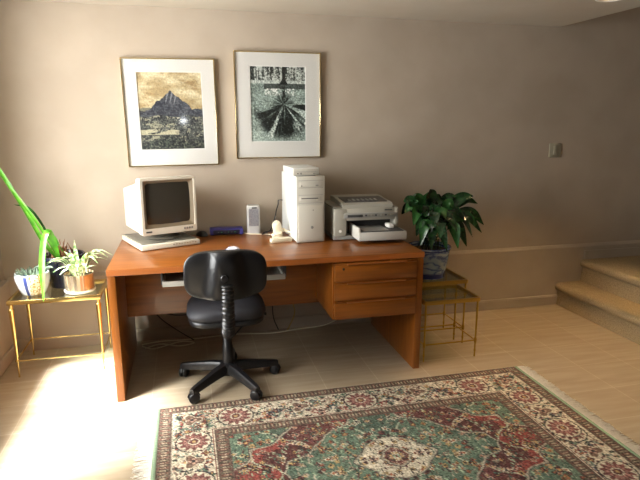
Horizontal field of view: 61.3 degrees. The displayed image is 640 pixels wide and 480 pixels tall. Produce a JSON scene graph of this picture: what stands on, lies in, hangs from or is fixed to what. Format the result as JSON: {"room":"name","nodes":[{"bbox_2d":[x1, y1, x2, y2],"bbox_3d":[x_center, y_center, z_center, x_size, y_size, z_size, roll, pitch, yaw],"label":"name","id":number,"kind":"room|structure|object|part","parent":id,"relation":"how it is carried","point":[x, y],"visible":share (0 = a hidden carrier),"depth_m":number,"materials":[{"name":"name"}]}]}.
{"room":"home office","nodes":[
{"label":"home office","id":0,"kind":"room"},
{"bbox_2d":[0,249,12,358],"bbox_3d":[-1.372,0.165,0.362,0.227,2.480,6.378,-3,13,-14],"label":"wall","id":1,"kind":"structure","parent":0,"point":[6,339],"depth_m":3.38,"materials":[{"name":"beige paint"}]},
{"bbox_2d":[0,280,8,290],"bbox_3d":[-1.284,0.892,0.587,0.035,0.017,6.062,-3,13,-14],"label":"trim","id":2,"kind":"structure","parent":1,"relation":"attached to","point":[3,283],"depth_m":3.38,"materials":[{"name":"beige paint"}]},
{"bbox_2d":[0,340,18,377],"bbox_3d":[-1.268,1.323,0.678,0.023,0.083,6.050,-3,13,-14],"label":"baseboard","id":3,"kind":"structure","parent":1,"relation":"attached to","point":[8,357],"depth_m":3.33,"materials":[{"name":"beige paint"}]},
{"bbox_2d":[0,0,639,338],"bbox_3d":[0.619,-1.474,3.860,5.895,4.200,0.216,-3,13,-14],"label":"wall","id":4,"kind":"structure","parent":0,"point":[409,107],"depth_m":3.81,"materials":[{"name":"beige paint"}]},
{"bbox_2d":[119,57,218,166],"bbox_3d":[-0.960,-0.820,3.488,0.594,0.692,0.032,-4,13,-13],"label":"framed picture","id":5,"kind":"object","parent":4,"relation":"attached to","point":[170,111],"visible":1,"depth_m":3.49,"materials":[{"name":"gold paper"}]},
{"bbox_3d":[-1.236,-0.802,3.423,0.007,0.662,0.032,-4,13,-13],"label":"frame rail","id":6,"kind":"part","parent":5,"relation":"part of","materials":[{"name":"gold metal"}]},
{"bbox_3d":[-0.964,-1.146,3.416,0.575,0.007,0.032,-4,13,-13],"label":"frame rail","id":7,"kind":"part","parent":5,"relation":"part of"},
{"bbox_2d":[136,72,204,149],"bbox_3d":[-0.961,-0.832,3.489,0.405,0.490,0.001,-4,13,-13],"label":"photograph","id":8,"kind":"object","parent":5,"relation":"attached to","point":[170,103],"depth_m":3.49},
{"bbox_3d":[-0.956,-0.493,3.561,0.575,0.007,0.032,-4,13,-13],"label":"frame rail","id":9,"kind":"part","parent":5,"relation":"part of","materials":[{"name":"gold metal"}]},
{"bbox_3d":[-0.684,-0.837,3.554,0.007,0.662,0.032,-4,13,-13],"label":"frame rail","id":10,"kind":"part","parent":5,"relation":"part of","materials":[{"name":"gold metal"}]},
{"bbox_2d":[233,50,320,158],"bbox_3d":[-0.280,-0.904,3.642,0.586,0.698,0.032,-3,13,-14],"label":"framed picture","id":11,"kind":"object","parent":4,"relation":"attached to","point":[277,95],"visible":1,"depth_m":3.64,"materials":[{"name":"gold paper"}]},
{"bbox_3d":[-0.559,-0.889,3.574,0.007,0.680,0.032,-3,13,-14],"label":"frame rail","id":12,"kind":"part","parent":11,"relation":"part of","materials":[{"name":"gold metal"}]},
{"bbox_3d":[-0.281,-1.239,3.568,0.582,0.007,0.032,-3,13,-14],"label":"frame rail","id":13,"kind":"part","parent":11,"relation":"part of","materials":[{"name":"gold metal"}]},
{"bbox_2d":[250,66,305,140],"bbox_3d":[-0.281,-0.914,3.643,0.380,0.495,0.001,-3,13,-14],"label":"photograph","id":14,"kind":"object","parent":11,"relation":"attached to","point":[277,93],"depth_m":3.64},
{"bbox_3d":[-0.280,-0.568,3.715,0.582,0.007,0.032,-3,13,-14],"label":"frame rail","id":15,"kind":"part","parent":11,"relation":"part of","materials":[{"name":"gold metal"}]},
{"bbox_3d":[-0.001,-0.919,3.709,0.007,0.680,0.032,-3,13,-14],"label":"frame rail","id":16,"kind":"part","parent":11,"relation":"part of","materials":[{"name":"gold metal"}]},
{"bbox_2d":[17,294,557,351],"bbox_3d":[-0.010,0.594,4.033,4.090,0.083,0.021,-3,13,-14],"label":"baseboard","id":17,"kind":"structure","parent":4,"relation":"attached to","point":[316,319],"depth_m":3.94,"materials":[{"name":"beige paint"}]},
{"bbox_2d":[7,240,639,282],"bbox_3d":[0.650,0.122,4.110,5.475,0.032,0.021,-3,13,-14],"label":"trim","id":18,"kind":"structure","parent":4,"relation":"attached to","point":[615,243],"depth_m":4.36,"materials":[{"name":"beige paint"}]},
{"bbox_2d":[548,143,560,156],"bbox_3d":[1.843,-0.703,4.233,0.104,0.110,0.014,-3,13,-14],"label":"light switch","id":19,"kind":"object","parent":4,"relation":"attached to","point":[554,148],"visible":1,"depth_m":4.23,"materials":[{"name":"beige plastic"}]},
{"bbox_2d":[583,247,639,258],"bbox_3d":[2.752,0.095,4.622,1.150,0.073,0.019,-3,13,-14],"label":"baseboard","id":20,"kind":"structure","parent":4,"relation":"attached to","point":[633,251],"depth_m":4.54,"materials":[{"name":"beige paint"}]},
{"bbox_2d":[0,304,639,479],"bbox_3d":[1.280,1.300,1.279,5.695,0.120,6.378,-3,13,-14],"label":"floor","id":21,"kind":"structure","parent":0,"point":[63,418],"depth_m":3.27,"materials":[{"name":"beige wood"}]},
{"bbox_2d":[6,279,111,377],"bbox_3d":[-1.592,0.535,3.363,0.505,0.478,0.360,-3,13,-14],"label":"glass table","id":22,"kind":"object","parent":21,"relation":"on","point":[11,301],"visible":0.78,"depth_m":3.22,"materials":[{"name":"gold metal"}]},
{"bbox_3d":[-1.782,0.593,3.155,0.032,0.452,0.032,-3,13,-14],"label":"leg","id":23,"kind":"part","parent":22,"relation":"part of","materials":[{"name":"gold metal"}]},
{"bbox_3d":[-1.860,0.526,3.466,0.032,0.452,0.032,-3,13,-14],"label":"leg","id":24,"kind":"part","parent":22,"relation":"part of","materials":[{"name":"gold metal"}]},
{"bbox_2d":[14,265,52,295],"bbox_3d":[-1.715,0.237,3.230,0.195,0.159,0.202,4,13,18],"label":"potted succulent","id":25,"kind":"object","parent":22,"relation":"on","point":[27,281],"visible":0.81,"depth_m":3.17,"materials":[{"name":"ceramic"}]},
{"bbox_2d":[0,168,84,301],"bbox_3d":[-1.635,-0.100,3.227,0.258,0.853,0.443,6,13,24],"label":"plant","id":26,"kind":"object","parent":22,"relation":"on","point":[56,251],"visible":0.83,"depth_m":3.23,"materials":[{"name":"green plant"}]},
{"bbox_3d":[-1.598,0.184,3.376,0.258,0.202,0.258,-3,13,-14],"label":"pot","id":27,"kind":"part","parent":26,"relation":"part of","materials":[{"name":"black"}]},
{"bbox_3d":[-1.591,0.314,3.315,0.505,0.026,0.360,-3,13,-14],"label":"frame","id":28,"kind":"part","parent":22,"relation":"part of","materials":[{"name":"gold metal"}]},
{"bbox_2d":[45,240,109,294],"bbox_3d":[-1.430,0.152,3.250,0.374,0.318,0.358,3,13,11],"label":"spider plant","id":29,"kind":"object","parent":22,"relation":"on","point":[79,279],"visible":1,"depth_m":3.21,"materials":[{"name":"green plant"}]},
{"bbox_3d":[-1.457,0.248,3.272,0.174,0.104,0.174,-3,13,-14],"label":"planter","id":30,"kind":"part","parent":29,"relation":"part of","materials":[{"name":"orange ceramic"}]},
{"bbox_3d":[-1.323,0.570,3.266,0.032,0.452,0.032,-3,13,-14],"label":"leg","id":31,"kind":"part","parent":22,"relation":"part of","materials":[{"name":"gold metal"}]},
{"bbox_3d":[-1.402,0.502,3.576,0.032,0.452,0.032,-3,13,-14],"label":"leg","id":32,"kind":"part","parent":22,"relation":"part of","materials":[{"name":"gold metal"}]},
{"bbox_2d":[142,341,194,348],"bbox_3d":[-1.024,0.710,3.653,0.346,0.016,0.078,-3,13,-14],"label":"cable","id":33,"kind":"object","parent":21,"relation":"on","point":[178,341],"visible":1,"depth_m":3.65,"materials":[{"name":"beige plastic"}]},
{"bbox_2d":[157,315,193,339],"bbox_3d":[-1.024,0.510,3.608,0.356,0.419,0.053,-9,16,-37],"label":"cable","id":34,"kind":"object","parent":21,"relation":"on","point":[157,315],"visible":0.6,"depth_m":3.68,"materials":[{"name":"black plastic"}]},
{"bbox_2d":[178,249,280,403],"bbox_3d":[-0.515,0.412,3.036,0.599,0.860,0.691,-2,13,-12],"label":"office chair","id":35,"kind":"object","parent":21,"relation":"on","point":[224,286],"visible":1,"depth_m":2.75,"materials":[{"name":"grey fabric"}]},
{"bbox_3d":[-0.696,0.733,3.175,0.265,0.072,0.060,3,13,13],"label":"leg","id":36,"kind":"part","parent":35,"relation":"part of","materials":[{"name":"black plastic"}]},
{"bbox_3d":[-0.619,0.772,2.998,0.060,0.072,0.265,7,14,30],"label":"leg","id":37,"kind":"part","parent":35,"relation":"part of","materials":[{"name":"black plastic"}]},
{"bbox_3d":[-0.477,0.167,2.727,0.405,0.242,0.076,-2,13,-12],"label":"backrest","id":38,"kind":"part","parent":35,"relation":"part of","materials":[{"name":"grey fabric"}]},
{"bbox_3d":[-0.468,0.190,2.651,0.042,0.042,0.027,-2,13,-12],"label":"knob","id":39,"kind":"part","parent":35,"relation":"part of","materials":[{"name":"black plastic"}]},
{"bbox_3d":[-0.534,0.367,3.066,0.435,0.097,0.430,-2,13,-12],"label":"seat","id":40,"kind":"part","parent":35,"relation":"part of","materials":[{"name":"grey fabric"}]},
{"bbox_3d":[-0.423,0.769,3.014,0.060,0.072,0.265,-10,16,-40],"label":"leg","id":41,"kind":"part","parent":35,"relation":"part of","materials":[{"name":"black plastic"}]},
{"bbox_3d":[-0.378,0.728,3.201,0.265,0.072,0.060,-5,13,-22],"label":"leg","id":42,"kind":"part","parent":35,"relation":"part of","materials":[{"name":"black plastic"}]},
{"bbox_2d":[142,320,335,344],"bbox_3d":[-0.425,0.642,3.870,1.627,0.060,0.054,-3,13,-15],"label":"cable","id":43,"kind":"object","parent":21,"relation":"on","point":[334,320],"visible":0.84,"depth_m":3.85,"materials":[{"name":"beige plastic"}]},
{"bbox_2d":[106,231,424,401],"bbox_3d":[-0.339,0.375,3.428,1.760,0.768,0.865,-3,13,-14],"label":"desk","id":44,"kind":"object","parent":21,"relation":"on","point":[380,280],"depth_m":3.19,"materials":[{"name":"brown wood"}]},
{"bbox_3d":[-1.169,0.450,3.223,0.040,0.705,0.790,-3,13,-14],"label":"panel","id":45,"kind":"part","parent":44,"relation":"part of","materials":[{"name":"brown wood"}]},
{"bbox_2d":[122,232,199,250],"bbox_3d":[-1.006,-0.005,3.405,0.362,0.038,0.402,-8,15,-34],"label":"desktop computer","id":46,"kind":"object","parent":44,"relation":"on","point":[137,240],"visible":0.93,"depth_m":3.28,"materials":[{"name":"beige plastic"}]},
{"bbox_2d":[123,175,196,239],"bbox_3d":[-1.007,-0.215,3.380,0.346,0.382,0.350,-9,15,-36],"label":"computer monitor","id":47,"kind":"object","parent":46,"relation":"on","point":[157,208],"visible":1,"depth_m":3.26,"materials":[{"name":"grey plastic"}]},
{"bbox_3d":[-1.012,-0.023,3.410,0.338,0.005,0.360,-8,15,-34],"label":"lid","id":48,"kind":"part","parent":46,"relation":"part of","materials":[{"name":"grey plastic"}]},
{"bbox_2d":[167,313,186,315],"bbox_3d":[-0.953,0.409,3.506,0.329,0.198,0.050,-3,13,-14],"label":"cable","id":49,"kind":"object","parent":44,"relation":"hanging from","point":[186,313],"visible":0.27,"depth_m":3.55,"materials":[{"name":"black plastic"}]},
{"bbox_2d":[196,230,207,236],"bbox_3d":[-0.788,-0.047,3.600,0.062,0.035,0.104,-11,16,-41],"label":"computer mouse","id":50,"kind":"object","parent":44,"relation":"on","point":[200,233],"visible":1,"depth_m":3.57,"materials":[{"name":"black plastic"}]},
{"bbox_3d":[-0.340,0.239,3.404,1.676,0.367,0.025,-3,13,-14],"label":"modesty panel","id":51,"kind":"part","parent":44,"relation":"part of","materials":[{"name":"brown wood"}]},
{"bbox_2d":[160,266,285,286],"bbox_3d":[-0.559,0.159,3.126,0.688,0.093,0.325,-3,13,-14],"label":"keyboard tray","id":52,"kind":"object","parent":44,"relation":"on","point":[277,272],"depth_m":3.05,"materials":[{"name":"grey plastic"}]},
{"bbox_2d":[210,226,242,234],"bbox_3d":[-0.634,-0.063,3.658,0.220,0.041,0.104,-3,13,-12],"label":"router","id":53,"kind":"object","parent":44,"relation":"on","point":[230,229],"visible":1,"depth_m":3.62,"materials":[{"name":"blue plastic"}]},
{"bbox_3d":[-0.624,-0.053,3.615,0.176,0.028,0.010,-3,13,-12],"label":"panel","id":54,"kind":"part","parent":53,"relation":"part of","materials":[{"name":"black"}]},
{"bbox_2d":[225,246,239,249],"bbox_3d":[-0.509,0.051,3.162,0.108,0.032,0.066,6,13,24],"label":"computer mouse","id":55,"kind":"object","parent":44,"relation":"on","point":[229,247],"visible":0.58,"depth_m":3.15,"materials":[{"name":"grey plastic"}]},
{"bbox_2d":[247,204,259,233],"bbox_3d":[-0.453,-0.142,3.672,0.088,0.193,0.096,-2,12,-10],"label":"speaker","id":56,"kind":"object","parent":44,"relation":"on","point":[253,210],"visible":1,"depth_m":3.63},
{"bbox_2d":[249,209,258,225],"bbox_3d":[-0.445,-0.151,3.625,0.066,0.115,0.006,-2,12,-10],"label":"grille","id":57,"kind":"object","parent":56,"relation":"attached to","point":[253,213],"depth_m":3.62,"materials":[{"name":"grey plastic"}]},
{"bbox_3d":[-0.341,-0.033,3.562,0.160,0.028,0.410,-9,15,-35],"label":"power strip","id":58,"kind":"part","parent":44,"relation":"part of","materials":[{"name":"white plastic"}]},
{"bbox_3d":[-0.335,-0.034,3.590,0.416,0.017,0.076,8,15,33],"label":"cord","id":59,"kind":"part","parent":44,"relation":"part of","materials":[{"name":"beige plastic"}]},
{"bbox_2d":[271,220,290,237],"bbox_3d":[-0.235,-0.070,3.522,0.170,0.118,0.082,2,12,8],"label":"power adapter","id":60,"kind":"object","parent":44,"relation":"on","point":[276,225],"visible":0.91,"depth_m":3.51,"materials":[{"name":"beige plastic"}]},
{"bbox_3d":[-0.248,-0.001,3.420,0.136,0.026,0.044,-6,14,-25],"label":"casing","id":61,"kind":"part","parent":44,"relation":"part of","materials":[{"name":"beige plastic"}]},
{"bbox_2d":[262,171,324,242],"bbox_3d":[-0.194,-0.225,3.532,0.347,0.419,0.433,-3,13,-16],"label":"computer tower","id":62,"kind":"object","parent":44,"relation":"on","point":[303,197],"visible":0.95,"depth_m":3.37,"materials":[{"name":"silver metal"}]},
{"bbox_3d":[-0.323,-0.159,3.671,0.119,0.230,0.201,4,13,19],"label":"power cord","id":63,"kind":"part","parent":62,"relation":"part of","materials":[{"name":"black plastic"}]},
{"bbox_2d":[283,165,318,175],"bbox_3d":[-0.123,-0.443,3.432,0.168,0.050,0.268,-4,13,-16],"label":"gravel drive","id":64,"kind":"object","parent":62,"relation":"on","point":[294,170],"visible":1,"depth_m":3.32,"materials":[{"name":"grey"}]},
{"bbox_3d":[-0.086,-0.417,3.313,0.160,0.038,0.006,-4,13,-17],"label":"panel","id":65,"kind":"part","parent":64,"relation":"part of","materials":[{"name":"white plastic"}]},
{"bbox_3d":[-0.058,-0.106,3.379,0.164,0.226,0.012,-3,13,-16],"label":"panel","id":66,"kind":"part","parent":62,"relation":"part of","materials":[{"name":"beige plastic"}]},
{"bbox_3d":[-0.060,-0.192,3.371,0.182,0.416,0.016,-3,13,-16],"label":"panel","id":67,"kind":"part","parent":62,"relation":"part of","materials":[{"name":"beige plastic"}]},
{"bbox_2d":[324,194,406,240],"bbox_3d":[0.278,-0.150,3.571,0.437,0.246,0.495,-3,13,-13],"label":"printer","id":68,"kind":"object","parent":44,"relation":"on","point":[361,217],"visible":0.97,"depth_m":3.47,"materials":[{"name":"grey plastic"}]},
{"bbox_3d":[0.078,-0.237,3.587,0.062,0.011,0.320,-3,13,-13],"label":"lid","id":69,"kind":"part","parent":68,"relation":"part of","materials":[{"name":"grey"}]},
{"bbox_3d":[0.271,-0.263,3.622,0.335,0.046,0.332,-3,13,-13],"label":"lid","id":70,"kind":"part","parent":68,"relation":"part of","materials":[{"name":"beige plastic"}]},
{"bbox_2d":[349,222,406,240],"bbox_3d":[0.367,-0.063,3.475,0.314,0.082,0.240,-3,13,-14],"label":"paper tray","id":71,"kind":"object","parent":68,"relation":"on","point":[361,231],"depth_m":3.40,"materials":[{"name":"grey plastic"}]},
{"bbox_3d":[0.274,0.243,3.338,0.511,0.342,0.396,-3,13,-14],"label":"drawer","id":72,"kind":"part","parent":44,"relation":"part of","materials":[{"name":"brown wood"}]},
{"bbox_3d":[0.326,0.396,3.165,0.499,0.109,0.016,-3,13,-14],"label":"drawer","id":73,"kind":"part","parent":44,"relation":"part of","materials":[{"name":"brown wood"}]},
{"bbox_3d":[0.326,0.285,3.141,0.499,0.107,0.016,-3,13,-14],"label":"drawer","id":74,"kind":"part","parent":44,"relation":"part of","materials":[{"name":"brown wood"}]},
{"bbox_3d":[0.326,0.176,3.117,0.499,0.108,0.016,-3,13,-14],"label":"drawer","id":75,"kind":"part","parent":44,"relation":"part of","materials":[{"name":"brown wood"}]},
{"bbox_3d":[0.328,0.352,3.146,0.355,0.013,0.021,-3,13,-14],"label":"handle","id":76,"kind":"part","parent":44,"relation":"part of","materials":[{"name":"brown wood"}]},
{"bbox_3d":[0.328,0.242,3.122,0.355,0.013,0.021,-3,13,-14],"label":"handle","id":77,"kind":"part","parent":44,"relation":"part of","materials":[{"name":"brown wood"}]},
{"bbox_3d":[0.328,0.132,3.098,0.355,0.013,0.021,-3,13,-14],"label":"handle","id":78,"kind":"part","parent":44,"relation":"part of","materials":[{"name":"brown wood"}]},
{"bbox_3d":[0.497,0.366,3.625,0.040,0.705,0.790,-3,13,-14],"label":"panel","id":79,"kind":"part","parent":44,"relation":"part of","materials":[{"name":"brown wood"}]},
{"bbox_2d":[130,366,639,479],"bbox_3d":[0.344,0.980,2.435,2.301,0.011,1.378,-3,13,-14],"label":"rug","id":80,"kind":"object","parent":21,"relation":"on","point":[507,423],"visible":1,"depth_m":2.58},
{"bbox_2d":[420,268,467,342],"bbox_3d":[0.748,0.466,3.755,0.425,0.455,0.305,-3,13,-14],"label":"glass table","id":81,"kind":"object","parent":21,"relation":"on","point":[462,280],"visible":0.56,"depth_m":3.66,"materials":[{"name":"gold metal"}]},
{"bbox_2d":[409,241,451,279],"bbox_3d":[0.737,0.139,3.679,0.300,0.214,0.300,-3,13,-14],"label":"pot","id":82,"kind":"object","parent":81,"relation":"on","point":[436,257],"depth_m":3.58,"materials":[{"name":"blue ceramic"}]},
{"bbox_2d":[401,189,483,279],"bbox_3d":[0.809,-0.041,3.600,0.556,0.600,0.368,3,13,13],"label":"peace lily","id":83,"kind":"object","parent":81,"relation":"on","point":[439,212],"visible":0.96,"depth_m":3.56,"materials":[{"name":"plant"}]},
{"bbox_3d":[0.749,0.256,3.709,0.425,0.026,0.305,-3,13,-14],"label":"frame","id":84,"kind":"part","parent":81,"relation":"part of","materials":[{"name":"gold metal"}]},
{"bbox_3d":[0.910,0.439,3.939,0.019,0.429,0.019,-3,13,-14],"label":"leg","id":85,"kind":"part","parent":81,"relation":"part of","materials":[{"name":"gold metal"}]},
{"bbox_3d":[0.978,0.498,3.670,0.019,0.429,0.019,-3,13,-14],"label":"leg","id":86,"kind":"part","parent":81,"relation":"part of","materials":[{"name":"gold metal"}]},
{"bbox_2d":[420,284,479,361],"bbox_3d":[0.794,0.537,3.553,0.378,0.402,0.305,-3,13,-14],"label":"glass table","id":87,"kind":"object","parent":21,"relation":"on","point":[475,298],"visible":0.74,"depth_m":3.44,"materials":[{"name":"gold metal"}]},
{"bbox_3d":[0.655,0.588,3.380,0.019,0.376,0.019,-3,13,-14],"label":"leg","id":88,"kind":"part","parent":87,"relation":"part of","materials":[{"name":"gold metal"}]},
{"bbox_3d":[0.794,0.353,3.513,0.378,0.026,0.305,-3,13,-14],"label":"frame","id":89,"kind":"part","parent":87,"relation":"part of","materials":[{"name":"gold metal"}]},
{"bbox_3d":[0.933,0.512,3.732,0.019,0.376,0.019,-3,13,-14],"label":"leg","id":90,"kind":"part","parent":87,"relation":"part of","materials":[{"name":"gold metal"}]},
{"bbox_3d":[1.000,0.570,3.463,0.019,0.376,0.019,-3,13,-14],"label":"leg","id":91,"kind":"part","parent":87,"relation":"part of","materials":[{"name":"gold metal"}]},
{"bbox_2d":[555,281,639,344],"bbox_3d":[2.273,0.566,3.944,0.345,0.185,1.262,-3,13,-14],"label":"stair step","id":92,"kind":"structure","parent":21,"relation":"on","point":[619,315],"depth_m":4.05,"materials":[{"name":"beige wood"}]},
{"bbox_2d":[580,256,639,304],"bbox_3d":[2.890,0.370,4.057,1.175,0.222,1.262,-3,13,-14],"label":"stair landing","id":93,"kind":"structure","parent":92,"relation":"on","point":[619,276],"depth_m":4.25,"materials":[{"name":"beige carpet"}]},
{"bbox_2d":[29,0,639,26],"bbox_3d":[0.714,-1.006,0.633,4.520,0.300,6.378,-3,13,-14],"label":"ceiling","id":94,"kind":"structure","parent":0,"point":[553,13],"depth_m":3.38,"materials":[{"name":"paint"}]},
{"bbox_2d":[595,0,619,1],"bbox_3d":[1.662,-1.383,3.089,0.168,0.014,0.168,-3,13,-14],"label":"recessed light","id":95,"kind":"object","parent":94,"relation":"in","point":[595,0],"visible":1,"depth_m":3.14,"materials":[{"name":"white paint"}]}
]}

